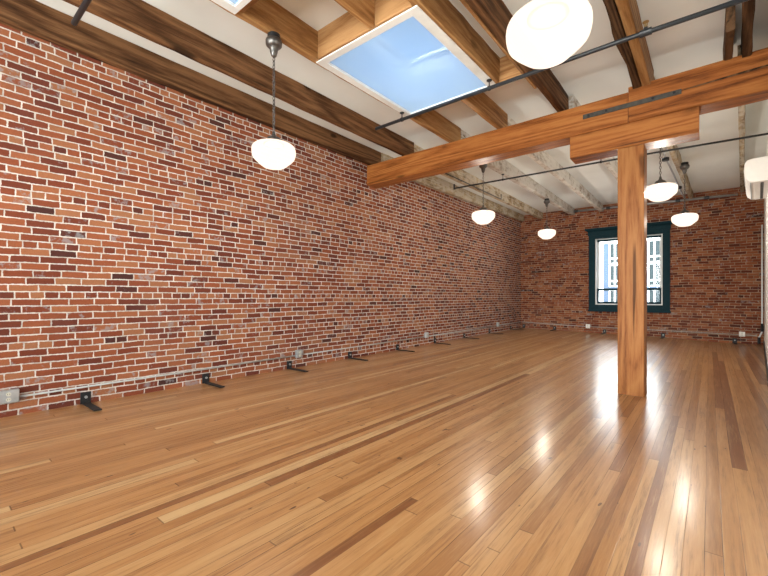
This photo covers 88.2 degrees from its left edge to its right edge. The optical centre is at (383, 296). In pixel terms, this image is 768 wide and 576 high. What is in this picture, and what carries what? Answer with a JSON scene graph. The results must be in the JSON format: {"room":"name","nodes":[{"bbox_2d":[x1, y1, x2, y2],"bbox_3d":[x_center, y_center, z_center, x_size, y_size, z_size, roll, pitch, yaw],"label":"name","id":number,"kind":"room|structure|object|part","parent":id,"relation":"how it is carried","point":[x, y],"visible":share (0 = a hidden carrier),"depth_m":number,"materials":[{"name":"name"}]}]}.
{"room":"empty loft space","nodes":[
{"label":"empty loft space","id":0,"kind":"room"},
{"bbox_2d":[0,23,520,417],"bbox_3d":[-0.846,-0.730,7.036,0.300,4.120,17.600,0,0,39],"label":"wall","id":1,"kind":"structure","parent":0,"point":[143,234],"depth_m":4.87,"materials":[{"name":"red brick"}]},
{"bbox_2d":[0,388,19,404],"bbox_3d":[-3.427,0.908,3.611,0.060,0.120,0.150,0,0,39],"label":"outlet box","id":2,"kind":"object","parent":1,"relation":"attached to","point":[11,395],"visible":1,"depth_m":3.60,"materials":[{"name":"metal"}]},
{"bbox_2d":[80,391,101,410],"bbox_3d":[-2.916,1.038,3.949,0.420,0.120,0.090,0,-1,39],"label":"bracket","id":3,"kind":"object","parent":1,"relation":"attached to","point":[85,397],"visible":1,"depth_m":4.05,"materials":[{"name":"black metal"}]},
{"bbox_3d":[-3.074,1.038,4.079,0.012,0.120,0.090,0,-1,39],"label":"plate","id":4,"kind":"part","parent":3,"relation":"part of","materials":[{"name":"black metal"}]},
{"bbox_2d":[202,373,224,387],"bbox_3d":[-2.116,1.038,4.923,0.420,0.120,0.090,0,-1,39],"label":"bracket","id":5,"kind":"object","parent":1,"relation":"attached to","point":[205,377],"visible":1,"depth_m":5.02,"materials":[{"name":"metal"}]},
{"bbox_3d":[-2.274,1.038,5.053,0.012,0.120,0.090,0,-1,39],"label":"plate","id":6,"kind":"part","parent":5,"relation":"part of","materials":[{"name":"black metal"}]},
{"bbox_2d":[20,322,518,396],"bbox_3d":[0.636,0.887,8.575,0.019,0.094,12.660,0,0,39],"label":"conduit","id":7,"kind":"object","parent":1,"relation":"attached to","point":[516,322],"visible":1,"depth_m":4.97,"materials":[{"name":"metal"}]},
{"bbox_2d":[295,349,302,357],"bbox_3d":[-1.323,0.884,6.173,0.060,0.120,0.115,0,0,39],"label":"outlet box","id":8,"kind":"object","parent":1,"relation":"attached to","point":[299,353],"visible":1,"depth_m":6.14,"materials":[{"name":"metal"}]},
{"bbox_3d":[-1.306,0.884,6.159,0.004,0.108,0.103,0,0,39],"label":"plate","id":9,"kind":"part","parent":8,"relation":"part of","materials":[{"name":"metal"}]},
{"bbox_2d":[348,352,367,360],"bbox_3d":[-0.453,1.038,6.948,0.420,0.120,0.090,0,-1,39],"label":"bracket","id":10,"kind":"object","parent":1,"relation":"attached to","point":[349,353],"visible":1,"depth_m":7.04,"materials":[{"name":"metal"}]},
{"bbox_2d":[396,344,414,351],"bbox_3d":[0.435,1.035,8.030,0.420,0.120,0.090,0,-1,39],"label":"bracket","id":11,"kind":"object","parent":1,"relation":"attached to","point":[397,345],"visible":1,"depth_m":8.12,"materials":[{"name":"metal"}]},
{"bbox_2d":[0,328,767,575],"bbox_3d":[1.770,1.110,4.888,6.670,0.140,17.200,0,0,39],"label":"floor","id":12,"kind":"structure","parent":0,"point":[511,452],"depth_m":2.63,"materials":[{"name":"brown wood"}]},
{"bbox_2d":[287,361,307,371],"bbox_3d":[-1.291,1.038,5.928,0.420,0.120,0.090,0,-1,39],"label":"bracket","id":13,"kind":"object","parent":12,"relation":"on","point":[289,363],"visible":1,"depth_m":6.03,"materials":[{"name":"metal"}]},
{"bbox_3d":[-1.449,1.038,6.057,0.012,0.120,0.090,0,-1,39],"label":"plate","id":14,"kind":"part","parent":13,"relation":"part of","materials":[{"name":"black metal"}]},
{"bbox_2d":[617,144,646,396],"bbox_3d":[3.043,-0.310,4.853,0.276,2.981,0.276,0,0,39],"label":"post","id":15,"kind":"object","parent":12,"relation":"on","point":[632,161],"visible":1,"depth_m":4.74,"materials":[{"name":"brown wood"}]},
{"bbox_2d":[570,106,698,163],"bbox_3d":[3.029,-1.946,4.863,1.319,0.285,0.293,0,0,39],"label":"bolster","id":16,"kind":"object","parent":15,"relation":"on","point":[679,127],"visible":0.93,"depth_m":4.70,"materials":[{"name":"brown wood"}]},
{"bbox_2d":[367,93,627,188],"bbox_3d":[1.398,-2.276,6.209,4.208,0.377,0.295,0,0,39],"label":"cross beam","id":17,"kind":"structure","parent":16,"relation":"on","point":[554,130],"depth_m":5.78,"materials":[{"name":"brown wood"}]},
{"bbox_2d":[628,47,767,122],"bbox_3d":[3.505,-2.304,4.473,1.240,0.432,0.295,0,0,39],"label":"cross beam","id":18,"kind":"structure","parent":16,"relation":"on","point":[737,81],"depth_m":4.29,"materials":[{"name":"brown wood"}]},
{"bbox_2d":[583,89,681,118],"bbox_3d":[2.930,-2.300,4.741,1.010,0.056,0.026,0,0,39],"label":"strap","id":19,"kind":"object","parent":18,"relation":"attached to","point":[679,91],"visible":1,"depth_m":4.71,"materials":[{"name":"grey metal"}]},
{"bbox_2d":[36,0,767,214],"bbox_3d":[1.731,-2.810,4.919,6.970,0.080,17.600,0,0,39],"label":"ceiling","id":20,"kind":"structure","parent":0,"point":[697,42],"depth_m":5.09,"materials":[{"name":"white paint"}]},
{"bbox_2d":[71,0,91,25],"bbox_3d":[-0.560,-2.402,1.650,5.540,0.120,0.060,0,0,40],"label":"pipe","id":21,"kind":"object","parent":20,"relation":"attached to","point":[84,5],"visible":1,"depth_m":3.27,"materials":[{"name":"grey metal"}]},
{"bbox_2d":[0,0,380,164],"bbox_3d":[-3.084,-2.625,3.986,0.115,0.300,9.405,0,0,39],"label":"joist","id":22,"kind":"object","parent":20,"relation":"attached to","point":[37,19],"visible":0.94,"depth_m":4.54,"materials":[{"name":"brown wood"}]},
{"bbox_2d":[211,0,250,13],"bbox_3d":[-1.336,-2.806,2.398,1.286,0.688,1.678,0,0,39],"label":"skylight","id":23,"kind":"object","parent":20,"relation":"attached to","point":[234,6],"visible":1,"depth_m":3.33,"materials":[{"name":"white paint"}]},
{"bbox_2d":[63,0,413,155],"bbox_3d":[-2.483,-2.625,3.492,0.100,0.300,9.405,0,0,39],"label":"joist","id":24,"kind":"object","parent":20,"relation":"attached to","point":[138,17],"visible":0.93,"depth_m":4.38,"materials":[{"name":"brown wood"}]},
{"bbox_2d":[240,0,258,12],"bbox_3d":[-0.786,-2.628,3.064,1.185,0.295,0.071,0,0,39],"label":"header","id":25,"kind":"object","parent":20,"relation":"attached to","point":[251,3],"visible":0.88,"depth_m":3.37,"materials":[{"name":"brown wood"}]},
{"bbox_2d":[210,0,460,142],"bbox_3d":[-1.754,-2.625,2.894,0.095,0.300,9.405,0,0,39],"label":"joist","id":26,"kind":"object","parent":20,"relation":"attached to","point":[267,16],"visible":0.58,"depth_m":3.93,"materials":[{"name":"brown wood"}]},
{"bbox_2d":[251,31,295,169],"bbox_3d":[-1.042,-1.849,3.749,0.405,1.263,0.405,0,0,39],"label":"pendant lamp","id":27,"kind":"object","parent":26,"relation":"hanging from","point":[273,153],"visible":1,"depth_m":3.66,"materials":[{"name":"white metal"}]},
{"bbox_3d":[-1.042,-1.332,3.749,0.405,0.229,0.405,0,0,39],"label":"globe","id":28,"kind":"part","parent":27,"relation":"part of","materials":[{"name":"white glass"}]},
{"bbox_3d":[-1.042,-1.899,3.749,0.024,0.757,0.024,0,0,-23],"label":"chain","id":29,"kind":"part","parent":27,"relation":"part of","materials":[{"name":"grey metal"}]},
{"bbox_2d":[334,0,374,28],"bbox_3d":[-0.377,-2.626,3.315,0.079,0.299,0.835,0,0,39],"label":"joist","id":30,"kind":"object","parent":20,"relation":"attached to","point":[362,10],"visible":1,"depth_m":3.50,"materials":[{"name":"brown wood"}]},
{"bbox_2d":[318,0,413,58],"bbox_3d":[-0.208,-2.628,3.768,1.185,0.295,0.071,0,0,39],"label":"header","id":31,"kind":"object","parent":20,"relation":"attached to","point":[345,29],"visible":0.76,"depth_m":3.83,"materials":[{"name":"brown wood"}]},
{"bbox_2d":[316,5,495,115],"bbox_3d":[0.301,-2.806,4.392,1.286,0.688,1.638,0,0,39],"label":"skylight","id":32,"kind":"object","parent":20,"relation":"attached to","point":[408,63],"visible":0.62,"depth_m":4.25,"materials":[{"name":"blue glass"}]},
{"bbox_2d":[381,153,523,220],"bbox_3d":[2.312,-2.626,10.547,0.125,0.298,7.545,0,0,39],"label":"joist","id":33,"kind":"object","parent":20,"relation":"attached to","point":[433,182],"visible":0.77,"depth_m":10.07,"materials":[{"name":"beige wood"}]},
{"bbox_2d":[408,0,499,82],"bbox_3d":[-1.224,-2.625,1.526,0.090,0.300,7.965,0,0,39],"label":"joist","id":34,"kind":"object","parent":20,"relation":"attached to","point":[443,13],"visible":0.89,"depth_m":3.90,"materials":[{"name":"brown wood"}]},
{"bbox_2d":[414,144,542,218],"bbox_3d":[2.841,-2.626,10.112,0.110,0.298,7.547,0,0,39],"label":"joist","id":35,"kind":"object","parent":20,"relation":"attached to","point":[463,175],"visible":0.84,"depth_m":9.77,"materials":[{"name":"beige wood"}]},
{"bbox_2d":[445,173,501,198],"bbox_3d":[1.785,-2.529,8.570,0.022,0.143,3.711,0,0,39],"label":"conduit","id":36,"kind":"object","parent":35,"relation":"attached to","point":[445,173],"visible":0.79,"depth_m":8.68,"materials":[{"name":"grey metal"}]},
{"bbox_2d":[461,92,507,128],"bbox_3d":[1.413,-2.625,5.494,0.079,0.299,1.365,0,0,39],"label":"joist","id":37,"kind":"object","parent":20,"relation":"attached to","point":[485,107],"visible":0.69,"depth_m":5.48,"materials":[{"name":"brown wood"}]},
{"bbox_2d":[499,56,520,81],"bbox_3d":[0.984,-2.628,4.924,1.560,0.295,0.071,0,0,39],"label":"header","id":38,"kind":"object","parent":20,"relation":"attached to","point":[508,70],"visible":0.06,"depth_m":4.53,"materials":[{"name":"brown wood"}]},
{"bbox_2d":[460,0,568,111],"bbox_3d":[-0.487,-2.624,1.853,0.123,0.302,9.405,0,0,39],"label":"joist","id":39,"kind":"object","parent":20,"relation":"attached to","point":[494,17],"visible":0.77,"depth_m":3.82,"materials":[{"name":"brown wood"}]},
{"bbox_2d":[461,129,574,214],"bbox_3d":[3.578,-2.626,9.507,0.130,0.298,7.547,0,0,39],"label":"joist","id":40,"kind":"object","parent":20,"relation":"attached to","point":[504,167],"visible":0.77,"depth_m":9.01,"materials":[{"name":"beige wood"}]},
{"bbox_2d":[472,164,494,224],"bbox_3d":[1.813,-1.905,7.233,0.415,1.151,0.415,0,0,39],"label":"pendant lamp","id":41,"kind":"object","parent":40,"relation":"hanging from","point":[483,216],"visible":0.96,"depth_m":7.12,"materials":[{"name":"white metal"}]},
{"bbox_3d":[1.813,-1.446,7.233,0.415,0.234,0.415,0,0,39],"label":"globe","id":42,"kind":"part","parent":41,"relation":"part of","materials":[{"name":"white glass"}]},
{"bbox_2d":[538,198,555,238],"bbox_3d":[4.197,-2.010,10.206,0.430,1.040,0.430,0,0,39],"label":"pendant lamp","id":43,"kind":"object","parent":40,"relation":"hanging from","point":[546,233],"visible":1,"depth_m":10.10,"materials":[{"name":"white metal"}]},
{"bbox_3d":[4.197,-1.611,10.206,0.430,0.243,0.430,0,0,39],"label":"globe","id":44,"kind":"part","parent":43,"relation":"part of","materials":[{"name":"white glass"}]},
{"bbox_2d":[508,116,602,211],"bbox_3d":[4.199,-2.628,8.997,0.110,0.294,7.547,0,0,39],"label":"joist","id":45,"kind":"object","parent":20,"relation":"attached to","point":[544,159],"visible":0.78,"depth_m":8.49,"materials":[{"name":"beige wood"}]},
{"bbox_2d":[568,95,617,180],"bbox_3d":[4.941,-2.627,8.387,0.100,0.296,7.546,0,0,39],"label":"joist","id":46,"kind":"object","parent":20,"relation":"attached to","point":[612,166],"visible":0.17,"depth_m":7.52,"materials":[{"name":"beige wood"}]},
{"bbox_2d":[603,0,640,88],"bbox_3d":[0.197,-2.625,1.291,0.100,0.300,9.405,0,0,39],"label":"joist","id":47,"kind":"object","parent":20,"relation":"attached to","point":[618,32],"visible":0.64,"depth_m":3.81,"materials":[{"name":"brown wood"}]},
{"bbox_2d":[615,0,653,85],"bbox_3d":[0.273,-2.627,1.228,0.091,0.297,9.405,0,0,39],"label":"joist","id":48,"kind":"object","parent":20,"relation":"attached to","point":[628,10],"visible":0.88,"depth_m":3.90,"materials":[{"name":"brown wood"}]},
{"bbox_2d":[506,0,592,68],"bbox_3d":[0.787,-1.807,1.903,0.385,1.346,0.385,0,0,39],"label":"pendant lamp","id":49,"kind":"object","parent":48,"relation":"hanging from","point":[542,34],"visible":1,"depth_m":1.79,"materials":[{"name":"white glass"}]},
{"bbox_2d":[654,77,693,198],"bbox_3d":[5.740,-2.626,7.731,0.085,0.299,7.550,0,0,41],"label":"joist","id":50,"kind":"object","parent":20,"relation":"attached to","point":[675,155],"visible":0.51,"depth_m":7.86,"materials":[{"name":"beige wood"}]},
{"bbox_2d":[573,193,737,212],"bbox_3d":[7.335,-2.603,11.057,3.801,0.163,0.084,0,0,39],"label":"pipe","id":51,"kind":"object","parent":50,"relation":"attached to","point":[727,195],"visible":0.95,"depth_m":10.61,"materials":[{"name":"metal"}]},
{"bbox_2d":[647,147,677,201],"bbox_3d":[4.018,-1.937,5.758,0.415,1.086,0.415,0,0,39],"label":"pendant lamp","id":52,"kind":"object","parent":50,"relation":"hanging from","point":[661,190],"visible":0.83,"depth_m":5.64,"materials":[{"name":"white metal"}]},
{"bbox_3d":[4.018,-1.972,5.758,0.024,0.609,0.024,0,0,-23],"label":"chain","id":53,"kind":"part","parent":52,"relation":"part of","materials":[{"name":"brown metal"}]},
{"bbox_3d":[4.018,-1.512,5.758,0.415,0.234,0.415,0,0,39],"label":"globe","id":54,"kind":"part","parent":52,"relation":"part of","materials":[{"name":"white glass"}]},
{"bbox_2d":[661,148,685,200],"bbox_3d":[5.577,-2.509,7.713,0.110,0.115,7.203,0,0,41],"label":"conduit","id":55,"kind":"object","parent":50,"relation":"attached to","point":[664,159],"visible":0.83,"depth_m":7.76,"materials":[{"name":"metal"}]},
{"bbox_2d":[671,162,698,226],"bbox_3d":[5.688,-1.937,7.492,0.415,1.206,0.415,0,0,39],"label":"pendant lamp","id":56,"kind":"object","parent":50,"relation":"hanging from","point":[684,218],"visible":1,"depth_m":7.42,"materials":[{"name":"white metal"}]},
{"bbox_3d":[5.688,-1.452,7.492,0.415,0.234,0.415,0,0,39],"label":"globe","id":57,"kind":"part","parent":56,"relation":"part of","materials":[{"name":"white glass"}]},
{"bbox_3d":[5.688,-1.977,7.492,0.024,0.720,0.024,0,0,-23],"label":"chain","id":58,"kind":"part","parent":56,"relation":"part of","materials":[{"name":"brown metal"}]},
{"bbox_2d":[723,5,734,60],"bbox_3d":[3.535,-2.635,4.062,0.074,0.280,0.885,0,0,39],"label":"joist","id":59,"kind":"object","parent":20,"relation":"attached to","point":[729,29],"visible":0.8,"depth_m":3.80,"materials":[{"name":"brown wood"}]},
{"bbox_2d":[737,45,744,191],"bbox_3d":[6.457,-2.627,7.142,0.080,0.295,7.557,0,0,42],"label":"joist","id":60,"kind":"object","parent":20,"relation":"attached to","point":[741,109],"visible":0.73,"depth_m":6.41,"materials":[{"name":"beige wood"}]},
{"bbox_2d":[741,0,755,57],"bbox_3d":[2.731,-2.626,2.950,0.089,0.299,3.631,0,0,42],"label":"joist","id":61,"kind":"object","parent":20,"relation":"attached to","point":[748,7],"visible":0.85,"depth_m":3.66,"materials":[{"name":"brown wood"}]},
{"bbox_2d":[521,186,763,343],"bbox_3d":[7.221,-0.730,11.604,6.970,4.120,0.300,0,0,39],"label":"wall","id":62,"kind":"structure","parent":0,"point":[715,261],"depth_m":10.74,"materials":[{"name":"red brick"}]},
{"bbox_2d":[585,221,672,312],"bbox_3d":[7.137,-0.820,11.595,2.210,2.520,0.420,0,0,39],"label":"window","id":63,"kind":"structure","parent":62,"relation":"in","point":[654,229],"depth_m":11.69,"materials":[{"name":"teal paint"}]},
{"bbox_3d":[7.161,-0.030,11.617,1.620,0.460,0.045,0,0,39],"label":"sash","id":64,"kind":"part","parent":63,"relation":"part of","materials":[{"name":"white paint"}]},
{"bbox_3d":[7.042,-1.975,11.479,2.210,0.210,0.120,0,0,39],"label":"crown","id":65,"kind":"part","parent":63,"relation":"part of","materials":[{"name":"teal paint"}]},
{"bbox_3d":[7.196,-0.980,11.660,1.620,1.580,0.045,0,0,39],"label":"sash","id":66,"kind":"part","parent":63,"relation":"part of","materials":[{"name":"white paint"}]},
{"bbox_3d":[7.058,0.415,11.499,2.070,0.050,0.070,0,0,39],"label":"sill","id":67,"kind":"part","parent":63,"relation":"part of","materials":[{"name":"teal paint"}]},
{"bbox_2d":[525,322,756,335],"bbox_3d":[6.937,0.902,11.620,5.831,0.125,0.020,0,0,39],"label":"conduit","id":68,"kind":"object","parent":62,"relation":"attached to","point":[525,322],"visible":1,"depth_m":10.96,"materials":[{"name":"metal"}]},
{"bbox_2d":[757,225,763,343],"bbox_3d":[9.240,-0.310,9.721,0.110,2.920,0.058,0,0,25],"label":"conduit","id":69,"kind":"object","parent":62,"relation":"attached to","point":[762,324],"visible":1,"depth_m":9.70,"materials":[{"name":"grey metal"}]},
{"bbox_2d":[764,126,767,362],"bbox_3d":[3.879,-0.730,3.155,1.209,4.120,17.600,0,0,39],"label":"wall","id":70,"kind":"structure","parent":0,"point":[765,199],"depth_m":7.17,"materials":[{"name":"white paint"}]},
{"bbox_2d":[375,0,748,129],"bbox_3d":[1.446,-2.403,4.300,4.037,0.128,0.081,0,0,39],"label":"pipe","id":71,"kind":"object","parent":70,"relation":"attached to","point":[646,31],"visible":1,"depth_m":3.79,"materials":[{"name":"black metal"}]},
{"bbox_2d":[453,133,767,189],"bbox_3d":[3.530,-2.413,7.173,4.992,0.135,0.096,0,0,36],"label":"pipe","id":72,"kind":"object","parent":70,"relation":"attached to","point":[763,134],"visible":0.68,"depth_m":6.90,"materials":[{"name":"black metal"}]},
{"bbox_2d":[744,156,767,199],"bbox_3d":[6.004,-1.877,6.389,0.268,0.366,1.480,0,0,43],"label":"air conditioner","id":73,"kind":"object","parent":70,"relation":"attached to","point":[755,169],"visible":1,"depth_m":5.90,"materials":[{"name":"white plastic"}]},
{"bbox_2d":[763,341,767,382],"bbox_3d":[6.071,1.135,6.278,0.018,0.130,9.394,0,0,43],"label":"baseboard","id":74,"kind":"structure","parent":70,"relation":"attached to","point":[766,363],"depth_m":6.83,"materials":[{"name":"plastic"}]},
{"label":"outside","id":75,"kind":"structure","parent":0,"visible":0},
{"bbox_3d":[23.422,7.230,28.514,80.000,0.100,46.200,0,0,39],"label":"ground","id":76,"kind":"structure","parent":75,"visible":0},
{"bbox_2d":[599,237,659,301],"bbox_3d":[16.697,-0.320,25.053,22.000,15.000,6.085,0,0,39],"label":"building","id":77,"kind":"structure","parent":76,"relation":"on","point":[609,249],"depth_m":23.55,"materials":[{"name":"white paint"}]},
{"bbox_3d":[13.419,-0.420,23.899,0.300,5.600,0.030,0,0,39],"label":"bay panel","id":78,"kind":"part","parent":77,"relation":"part of","materials":[{"name":"blue glass"}]},
{"bbox_3d":[13.623,0.070,23.651,0.210,0.880,0.015,0,0,39],"label":"pane","id":79,"kind":"part","parent":77,"relation":"part of","materials":[{"name":"grey glass"}]},
{"bbox_3d":[13.623,-1.430,23.651,0.210,0.880,0.015,0,0,39],"label":"pane","id":80,"kind":"part","parent":77,"relation":"part of","materials":[{"name":"grey glass"}]},
{"bbox_3d":[13.623,-2.755,23.651,0.210,0.830,0.015,0,0,39],"label":"pane","id":81,"kind":"part","parent":77,"relation":"part of","materials":[{"name":"grey glass"}]},
{"bbox_3d":[13.855,-1.430,23.460,0.210,0.880,0.015,0,0,39],"label":"pane","id":82,"kind":"part","parent":77,"relation":"part of","materials":[{"name":"grey glass"}]},
{"bbox_3d":[14.926,-0.420,22.661,0.300,5.600,0.030,0,0,39],"label":"bay panel","id":83,"kind":"part","parent":77,"relation":"part of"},
{"bbox_3d":[15.130,0.070,22.413,0.210,0.880,0.015,0,0,39],"label":"pane","id":84,"kind":"part","parent":77,"relation":"part of","materials":[{"name":"grey glass"}]},
{"bbox_3d":[15.130,-1.430,22.413,0.210,0.880,0.015,0,0,39],"label":"pane","id":85,"kind":"part","parent":77,"relation":"part of","materials":[{"name":"grey glass"}]},
{"bbox_3d":[15.130,-2.755,22.413,0.210,0.830,0.015,0,0,39],"label":"pane","id":86,"kind":"part","parent":77,"relation":"part of","materials":[{"name":"grey glass"}]},
{"bbox_3d":[15.361,0.070,22.223,0.210,0.880,0.015,0,0,39],"label":"pane","id":87,"kind":"part","parent":77,"relation":"part of","materials":[{"name":"grey glass"}]},
{"bbox_3d":[15.361,-1.430,22.223,0.210,0.880,0.015,0,0,39],"label":"pane","id":88,"kind":"part","parent":77,"relation":"part of","materials":[{"name":"glass"}]},
{"bbox_3d":[15.361,-2.755,22.223,0.210,0.830,0.015,0,0,39],"label":"pane","id":89,"kind":"part","parent":77,"relation":"part of","materials":[{"name":"grey glass"}]}
]}

